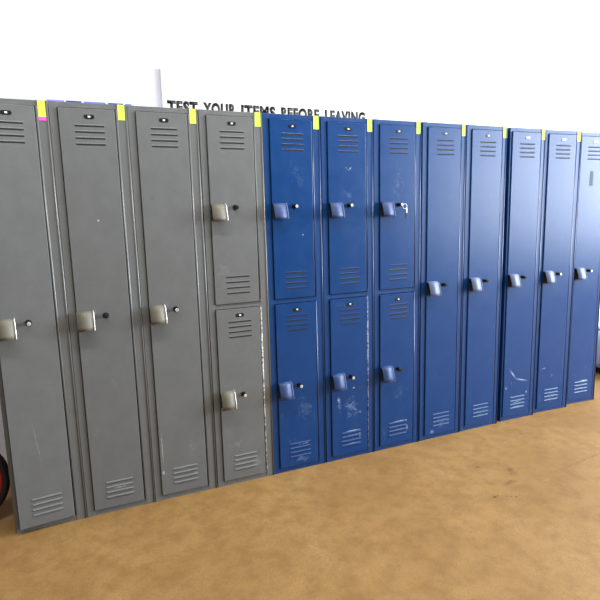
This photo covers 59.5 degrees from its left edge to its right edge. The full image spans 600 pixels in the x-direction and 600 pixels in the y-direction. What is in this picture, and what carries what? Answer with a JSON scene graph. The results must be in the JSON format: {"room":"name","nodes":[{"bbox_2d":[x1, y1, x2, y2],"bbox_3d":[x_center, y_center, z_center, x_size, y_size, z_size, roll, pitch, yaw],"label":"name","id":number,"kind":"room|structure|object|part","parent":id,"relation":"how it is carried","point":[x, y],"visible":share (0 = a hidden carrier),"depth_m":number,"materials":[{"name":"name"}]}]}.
{"room":"thrift store","nodes":[
{"label":"thrift store","id":0,"kind":"room"},
{"bbox_2d":[0,368,599,599],"bbox_3d":[2.763,1.332,0.107,11.000,0.120,8.750,-5,10,-23],"label":"floor","id":1,"kind":"structure","parent":0,"point":[507,509],"depth_m":2.25,"materials":[{"name":"concrete"}]},
{"bbox_2d":[0,454,9,505],"bbox_3d":[-1.514,0.820,2.325,0.410,0.410,0.068,-5,10,-23],"label":"wheel","id":2,"kind":"object","parent":1,"relation":"on","point":[4,472],"visible":0.89,"depth_m":2.38,"materials":[{"name":"black rubber"}]},
{"bbox_2d":[0,98,86,533],"bbox_3d":[-1.194,0.088,2.350,0.290,1.830,0.454,-5,10,-23],"label":"locker","id":3,"kind":"object","parent":1,"relation":"on","point":[38,401],"visible":0.98,"depth_m":2.21,"materials":[{"name":"grey metal"}]},
{"bbox_3d":[-1.153,-0.735,2.056,0.041,0.018,0.003,-6,10,-29],"label":"number plate","id":4,"kind":"part","parent":3,"relation":"part of","materials":[{"name":"black plastic"}]},
{"bbox_3d":[-1.194,0.120,2.132,0.071,0.083,0.047,-6,10,-29],"label":"pull handle","id":5,"kind":"part","parent":3,"relation":"part of","materials":[{"name":"beige paint"}]},
{"bbox_2d":[0,120,24,143],"bbox_3d":[-1.153,-0.665,2.068,0.117,0.089,0.002,-6,10,-29],"label":"vent","id":6,"kind":"object","parent":3,"relation":"attached to","point":[11,131],"depth_m":2.08,"materials":[{"name":"grey metal"}]},
{"bbox_2d":[32,492,62,515],"bbox_3d":[-1.112,0.900,2.316,0.117,0.082,0.005,-6,10,-29],"label":"vent","id":7,"kind":"object","parent":3,"relation":"attached to","point":[43,503],"depth_m":2.32,"materials":[{"name":"grey metal"}]},
{"bbox_2d":[48,101,155,516],"bbox_3d":[-0.924,0.061,2.476,0.304,1.830,0.433,-5,10,-23],"label":"locker","id":8,"kind":"object","parent":1,"relation":"on","point":[91,150],"visible":1,"depth_m":2.31,"materials":[{"name":"grey metal"}]},
{"bbox_3d":[-0.925,0.092,2.267,0.071,0.083,0.047,-5,10,-23],"label":"pull handle","id":9,"kind":"part","parent":8,"relation":"part of","materials":[{"name":"beige paint"}]},
{"bbox_3d":[-0.878,-0.763,2.184,0.041,0.018,0.003,-5,10,-23],"label":"number plate","id":10,"kind":"part","parent":8,"relation":"part of","materials":[{"name":"black plastic"}]},
{"bbox_2d":[74,124,105,145],"bbox_3d":[-0.877,-0.692,2.196,0.117,0.089,0.002,-5,10,-23],"label":"vent","id":11,"kind":"object","parent":8,"relation":"attached to","point":[84,134],"depth_m":2.20,"materials":[{"name":"grey metal"}]},
{"bbox_2d":[106,477,133,497],"bbox_3d":[-0.837,0.873,2.444,0.117,0.082,0.005,-5,10,-23],"label":"vent","id":12,"kind":"object","parent":8,"relation":"attached to","point":[116,487],"depth_m":2.44,"materials":[{"name":"grey metal"}]},
{"bbox_2d":[126,105,216,501],"bbox_3d":[-0.644,0.035,2.595,0.303,1.830,0.433,-5,10,-23],"label":"locker","id":13,"kind":"object","parent":1,"relation":"on","point":[163,141],"visible":0.98,"depth_m":2.43,"materials":[{"name":"grey metal"}]},
{"bbox_3d":[-0.644,0.066,2.386,0.071,0.083,0.047,-5,10,-23],"label":"pull handle","id":14,"kind":"part","parent":13,"relation":"part of","materials":[{"name":"beige paint"}]},
{"bbox_3d":[-0.597,-0.789,2.304,0.041,0.018,0.003,-5,10,-23],"label":"number plate","id":15,"kind":"part","parent":13,"relation":"part of","materials":[{"name":"black plastic"}]},
{"bbox_2d":[150,127,177,147],"bbox_3d":[-0.597,-0.718,2.316,0.117,0.089,0.002,-5,10,-23],"label":"vent","id":16,"kind":"object","parent":13,"relation":"attached to","point":[160,137],"depth_m":2.31,"materials":[{"name":"grey metal"}]},
{"bbox_2d":[173,463,197,483],"bbox_3d":[-0.557,0.846,2.563,0.117,0.082,0.005,-5,10,-23],"label":"vent","id":17,"kind":"object","parent":13,"relation":"attached to","point":[183,473],"depth_m":2.56,"materials":[{"name":"grey metal"}]},
{"bbox_2d":[197,109,273,486],"bbox_3d":[-0.362,0.009,2.715,0.303,1.830,0.433,-5,10,-23],"label":"locker","id":18,"kind":"object","parent":1,"relation":"on","point":[230,142],"visible":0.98,"depth_m":2.55,"materials":[{"name":"grey metal"}]},
{"bbox_3d":[-0.374,-0.407,2.435,0.071,0.080,0.047,-5,10,-23],"label":"pull handle","id":19,"kind":"part","parent":18,"relation":"part of","materials":[{"name":"beige paint"}]},
{"bbox_3d":[-0.351,0.493,2.579,0.071,0.086,0.047,-5,10,-23],"label":"pull handle","id":20,"kind":"part","parent":18,"relation":"part of","materials":[{"name":"beige paint"}]},
{"bbox_3d":[-0.315,-0.815,2.424,0.041,0.018,0.003,-5,10,-23],"label":"number plate","id":21,"kind":"part","parent":18,"relation":"part of","materials":[{"name":"black plastic"}]},
{"bbox_2d":[219,130,243,149],"bbox_3d":[-0.315,-0.745,2.436,0.117,0.089,0.002,-5,10,-23],"label":"vent","id":22,"kind":"object","parent":18,"relation":"attached to","point":[228,139],"depth_m":2.43,"materials":[{"name":"grey metal"}]},
{"bbox_3d":[-0.317,-0.417,2.496,0.220,0.872,0.022,-5,10,-23],"label":"door","id":23,"kind":"part","parent":18,"relation":"part of","materials":[{"name":"grey paint"}]},
{"bbox_2d":[226,274,249,293],"bbox_3d":[-0.298,-0.077,2.542,0.117,0.093,0.002,-5,10,-23],"label":"vent","id":24,"kind":"object","parent":18,"relation":"attached to","point":[235,283],"depth_m":2.54,"materials":[{"name":"grey metal"}]},
{"bbox_2d":[228,319,251,337],"bbox_3d":[-0.293,0.139,2.576,0.117,0.089,0.002,-5,10,-23],"label":"vent","id":25,"kind":"object","parent":18,"relation":"attached to","point":[237,328],"depth_m":2.58,"materials":[{"name":"grey metal"}]},
{"bbox_3d":[-0.294,0.474,2.637,0.220,0.877,0.022,-5,10,-23],"label":"door","id":26,"kind":"part","parent":18,"relation":"part of","materials":[{"name":"grey paint"}]},
{"bbox_2d":[235,451,256,469],"bbox_3d":[-0.275,0.820,2.683,0.117,0.082,0.005,-5,10,-23],"label":"vent","id":27,"kind":"object","parent":18,"relation":"attached to","point":[244,460],"depth_m":2.68,"materials":[{"name":"grey metal"}]},
{"bbox_2d":[262,113,325,473],"bbox_3d":[-0.083,-0.017,2.833,0.303,1.830,0.433,-5,10,-23],"label":"locker","id":28,"kind":"object","parent":1,"relation":"on","point":[291,143],"visible":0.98,"depth_m":2.67,"materials":[{"name":"blue metal"}]},
{"bbox_3d":[-0.095,-0.433,2.554,0.071,0.080,0.047,-5,10,-23],"label":"pull handle","id":29,"kind":"part","parent":28,"relation":"part of","materials":[{"name":"blue paint"}]},
{"bbox_3d":[-0.072,0.467,2.697,0.071,0.086,0.047,-5,10,-23],"label":"pull handle","id":30,"kind":"part","parent":28,"relation":"part of","materials":[{"name":"blue paint"}]},
{"bbox_3d":[-0.038,-0.443,2.614,0.220,0.872,0.022,-5,10,-23],"label":"door","id":31,"kind":"part","parent":28,"relation":"part of","materials":[{"name":"blue paint"}]},
{"bbox_2d":[281,132,303,150],"bbox_3d":[-0.036,-0.771,2.554,0.117,0.089,0.002,-5,10,-23],"label":"vent","id":32,"kind":"object","parent":28,"relation":"attached to","point":[290,141],"depth_m":2.55,"materials":[{"name":"blue metal"}]},
{"bbox_3d":[-0.016,0.448,2.756,0.220,0.877,0.022,-5,10,-23],"label":"door","id":33,"kind":"part","parent":28,"relation":"part of","materials":[{"name":"blue paint"}]},
{"bbox_2d":[285,270,306,289],"bbox_3d":[-0.019,-0.103,2.661,0.117,0.093,0.002,-5,10,-23],"label":"vent","id":34,"kind":"object","parent":28,"relation":"attached to","point":[294,279],"depth_m":2.66,"materials":[{"name":"blue metal"}]},
{"bbox_2d":[286,313,307,331],"bbox_3d":[-0.014,0.113,2.695,0.117,0.089,0.002,-5,10,-23],"label":"vent","id":35,"kind":"object","parent":28,"relation":"attached to","point":[295,322],"depth_m":2.69,"materials":[{"name":"blue metal"}]},
{"bbox_2d":[290,440,310,457],"bbox_3d":[0.004,0.794,2.802,0.117,0.082,0.005,-5,10,-23],"label":"vent","id":36,"kind":"object","parent":28,"relation":"attached to","point":[298,448],"depth_m":2.80,"materials":[{"name":"blue metal"}]},
{"bbox_2d":[320,116,373,461],"bbox_3d":[0.198,-0.043,2.953,0.301,1.830,0.433,-5,10,-23],"label":"locker","id":37,"kind":"object","parent":1,"relation":"on","point":[346,144],"visible":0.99,"depth_m":2.79,"materials":[{"name":"blue metal"}]},
{"bbox_3d":[0.187,-0.460,2.674,0.071,0.080,0.047,-5,10,-23],"label":"pull handle","id":38,"kind":"part","parent":37,"relation":"part of","materials":[{"name":"blue paint"}]},
{"bbox_3d":[0.210,0.441,2.817,0.071,0.086,0.047,-5,10,-23],"label":"pull handle","id":39,"kind":"part","parent":37,"relation":"part of","materials":[{"name":"blue paint"}]},
{"bbox_3d":[0.244,-0.469,2.734,0.220,0.872,0.022,-5,10,-23],"label":"door","id":40,"kind":"part","parent":37,"relation":"part of","materials":[{"name":"blue paint"}]},
{"bbox_3d":[0.267,0.421,2.876,0.220,0.877,0.022,-5,10,-23],"label":"door","id":41,"kind":"part","parent":37,"relation":"part of","materials":[{"name":"blue paint"}]},
{"bbox_2d":[338,135,357,152],"bbox_3d":[0.246,-0.797,2.675,0.117,0.089,0.002,-5,10,-23],"label":"vent","id":42,"kind":"object","parent":37,"relation":"attached to","point":[346,143],"depth_m":2.67,"materials":[{"name":"blue metal"}]},
{"bbox_2d":[340,267,358,284],"bbox_3d":[0.263,-0.130,2.781,0.117,0.093,0.002,-5,10,-23],"label":"vent","id":43,"kind":"object","parent":37,"relation":"attached to","point":[348,275],"depth_m":2.78,"materials":[{"name":"blue metal"}]},
{"bbox_2d":[340,308,359,324],"bbox_3d":[0.268,0.087,2.815,0.117,0.089,0.002,-5,10,-23],"label":"vent","id":44,"kind":"object","parent":37,"relation":"attached to","point":[348,316],"depth_m":2.81,"materials":[{"name":"blue metal"}]},
{"bbox_2d":[342,429,360,446],"bbox_3d":[0.286,0.768,2.922,0.117,0.082,0.005,-5,10,-23],"label":"vent","id":45,"kind":"object","parent":37,"relation":"attached to","point":[350,437],"depth_m":2.92,"materials":[{"name":"blue metal"}]},
{"bbox_2d":[373,119,421,450],"bbox_3d":[0.478,-0.069,3.071,0.299,1.830,0.436,-5,10,-23],"label":"locker","id":46,"kind":"object","parent":1,"relation":"on","point":[396,144],"visible":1,"depth_m":2.91,"materials":[{"name":"blue metal"}]},
{"bbox_3d":[0.490,0.414,2.937,0.071,0.086,0.047,-5,10,-23],"label":"pull handle","id":47,"kind":"part","parent":46,"relation":"part of","materials":[{"name":"blue paint"}]},
{"bbox_3d":[0.467,-0.486,2.793,0.071,0.080,0.047,-5,10,-23],"label":"pull handle","id":48,"kind":"part","parent":46,"relation":"part of","materials":[{"name":"blue paint"}]},
{"bbox_3d":[0.547,0.395,2.995,0.220,0.877,0.022,-5,10,-23],"label":"door","id":49,"kind":"part","parent":46,"relation":"part of","materials":[{"name":"blue paint"}]},
{"bbox_3d":[0.524,-0.496,2.854,0.220,0.872,0.022,-5,10,-23],"label":"door","id":50,"kind":"part","parent":46,"relation":"part of","materials":[{"name":"blue paint"}]},
{"bbox_2d":[389,420,406,435],"bbox_3d":[0.567,0.742,3.042,0.117,0.082,0.005,-5,10,-23],"label":"vent","id":51,"kind":"object","parent":46,"relation":"attached to","point":[396,427],"depth_m":3.04,"materials":[{"name":"blue metal"}]},
{"bbox_2d":[389,303,406,319],"bbox_3d":[0.549,0.060,2.934,0.117,0.089,0.002,-5,10,-23],"label":"vent","id":52,"kind":"object","parent":46,"relation":"attached to","point":[397,311],"depth_m":2.93,"materials":[{"name":"blue metal"}]},
{"bbox_2d":[389,263,406,280],"bbox_3d":[0.543,-0.156,2.900,0.117,0.093,0.002,-5,10,-23],"label":"vent","id":53,"kind":"object","parent":46,"relation":"attached to","point":[397,271],"depth_m":2.90,"materials":[{"name":"blue metal"}]},
{"bbox_2d":[390,137,407,153],"bbox_3d":[0.526,-0.823,2.794,0.117,0.089,0.002,-5,10,-23],"label":"vent","id":54,"kind":"object","parent":46,"relation":"attached to","point":[398,145],"depth_m":2.79,"materials":[{"name":"blue metal"}]},
{"bbox_2d":[418,122,465,440],"bbox_3d":[0.759,-0.096,3.192,0.296,1.830,0.433,-5,10,-23],"label":"locker","id":55,"kind":"object","parent":1,"relation":"on","point":[443,145],"visible":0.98,"depth_m":3.02,"materials":[{"name":"blue metal"}]},
{"bbox_3d":[0.761,-0.066,2.985,0.071,0.083,0.047,-5,10,-23],"label":"pull handle","id":56,"kind":"part","parent":55,"relation":"part of","materials":[{"name":"blue paint"}]},
{"bbox_2d":[433,411,448,426],"bbox_3d":[0.849,0.715,3.162,0.117,0.082,0.005,-5,10,-23],"label":"vent","id":57,"kind":"object","parent":55,"relation":"attached to","point":[440,418],"depth_m":3.16,"materials":[{"name":"blue metal"}]},
{"bbox_2d":[437,139,453,154],"bbox_3d":[0.809,-0.850,2.914,0.117,0.089,0.002,-5,10,-23],"label":"vent","id":58,"kind":"object","parent":55,"relation":"attached to","point":[444,146],"depth_m":2.91,"materials":[{"name":"blue metal"}]},
{"bbox_2d":[459,125,506,430],"bbox_3d":[1.038,-0.122,3.315,0.295,1.830,0.433,-5,10,-23],"label":"locker","id":59,"kind":"object","parent":1,"relation":"on","point":[486,146],"visible":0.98,"depth_m":3.15,"materials":[{"name":"blue metal"}]},
{"bbox_3d":[1.041,-0.092,3.108,0.071,0.083,0.047,-5,10,-23],"label":"pull handle","id":60,"kind":"part","parent":59,"relation":"part of","materials":[{"name":"blue paint"}]},
{"bbox_2d":[473,402,487,417],"bbox_3d":[1.129,0.689,3.285,0.117,0.082,0.005,-5,10,-23],"label":"vent","id":61,"kind":"object","parent":59,"relation":"attached to","point":[480,409],"depth_m":3.29,"materials":[{"name":"blue metal"}]},
{"bbox_2d":[480,141,495,156],"bbox_3d":[1.089,-0.876,3.038,0.117,0.089,0.002,-5,10,-23],"label":"vent","id":62,"kind":"object","parent":59,"relation":"attached to","point":[487,148],"depth_m":3.04,"materials":[{"name":"blue metal"}]},
{"bbox_2d":[497,127,545,421],"bbox_3d":[1.334,-0.151,3.446,0.278,1.830,0.433,-5,10,-22],"label":"locker","id":63,"kind":"object","parent":1,"relation":"on","point":[525,152],"visible":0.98,"depth_m":3.28,"materials":[{"name":"blue metal"}]},
{"bbox_3d":[1.322,-0.120,3.235,0.071,0.083,0.047,-5,10,-22],"label":"pull handle","id":64,"kind":"part","parent":63,"relation":"part of","materials":[{"name":"blue paint"}]},
{"bbox_2d":[510,395,524,408],"bbox_3d":[1.411,0.661,3.410,0.117,0.082,0.005,-5,10,-22],"label":"vent","id":65,"kind":"object","parent":63,"relation":"attached to","point":[516,401],"depth_m":3.41,"materials":[{"name":"blue metal"}]},
{"bbox_2d":[520,143,534,157],"bbox_3d":[1.371,-0.903,3.163,0.117,0.089,0.002,-5,10,-22],"label":"vent","id":66,"kind":"object","parent":63,"relation":"attached to","point":[527,150],"depth_m":3.16,"materials":[{"name":"blue metal"}]},
{"bbox_2d":[533,130,581,412],"bbox_3d":[1.610,-0.178,3.571,0.300,1.830,0.433,-5,10,-20],"label":"locker","id":67,"kind":"object","parent":1,"relation":"on","point":[562,148],"visible":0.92,"depth_m":3.40,"materials":[{"name":"blue metal"}]},
{"bbox_3d":[1.599,-0.147,3.363,0.071,0.083,0.047,-5,10,-20],"label":"pull handle","id":68,"kind":"part","parent":67,"relation":"part of","materials":[{"name":"blue paint"}]},
{"bbox_2d":[544,387,557,400],"bbox_3d":[1.690,0.634,3.537,0.117,0.082,0.005,-5,10,-20],"label":"vent","id":69,"kind":"object","parent":67,"relation":"attached to","point":[556,387],"depth_m":3.54,"materials":[{"name":"blue metal"}]},
{"bbox_2d":[556,144,570,158],"bbox_3d":[1.650,-0.931,3.289,0.117,0.089,0.002,-5,10,-20],"label":"vent","id":70,"kind":"object","parent":67,"relation":"attached to","point":[563,151],"depth_m":3.29,"materials":[{"name":"blue metal"}]},
{"bbox_2d":[566,132,599,403],"bbox_3d":[1.878,-0.206,3.703,0.288,1.830,0.433,-5,10,-19],"label":"locker","id":71,"kind":"object","parent":1,"relation":"on","point":[586,282],"visible":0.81,"depth_m":3.55,"materials":[{"name":"blue metal"}]},
{"bbox_3d":[1.871,-0.175,3.497,0.071,0.083,0.047,-5,10,-19],"label":"pull handle","id":72,"kind":"part","parent":71,"relation":"part of","materials":[{"name":"blue paint"}]},
{"bbox_2d":[574,380,586,392],"bbox_3d":[1.962,0.606,3.670,0.117,0.082,0.005,-5,10,-19],"label":"vent","id":73,"kind":"object","parent":71,"relation":"attached to","point":[580,386],"depth_m":3.67,"materials":[{"name":"blue metal"}]},
{"bbox_2d":[588,146,599,159],"bbox_3d":[1.922,-0.959,3.422,0.117,0.089,0.002,-5,10,-19],"label":"vent","id":74,"kind":"object","parent":71,"relation":"attached to","point":[593,151],"depth_m":3.42,"materials":[{"name":"blue metal"}]},
{"bbox_2d":[596,326,599,371],"bbox_3d":[2.818,0.389,4.385,0.840,0.395,0.410,-5,10,-23],"label":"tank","id":75,"kind":"object","parent":1,"relation":"on","point":[598,343],"visible":0.16,"depth_m":4.26,"materials":[{"name":"blue metal"}]},
{"bbox_2d":[0,0,599,463],"bbox_3d":[1.004,-0.983,3.732,11.000,3.400,0.150,-5,10,-23],"label":"wall","id":76,"kind":"structure","parent":0,"point":[534,64],"depth_m":3.24,"materials":[{"name":"white paint"}]},
{"bbox_2d":[160,68,369,118],"bbox_3d":[-0.153,-1.177,3.100,1.303,0.255,0.020,-5,10,-23],"label":"sign board","id":77,"kind":"object","parent":76,"relation":"attached to","point":[186,89],"visible":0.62,"depth_m":3.06,"materials":[{"name":"white"}]},
{"bbox_3d":[-1.143,-0.454,2.690,0.760,0.150,0.169,-5,10,-23],"label":"wall shelf","id":78,"kind":"object","parent":76,"relation":"attached to","visible":0},
{"bbox_2d":[84,101,104,103],"bbox_3d":[-1.032,-0.762,2.684,0.099,0.456,0.108,-5,10,-23],"label":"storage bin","id":79,"kind":"object","parent":78,"relation":"on","point":[84,101],"visible":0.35,"depth_m":2.60,"materials":[{"name":"blue plastic"}]}
]}

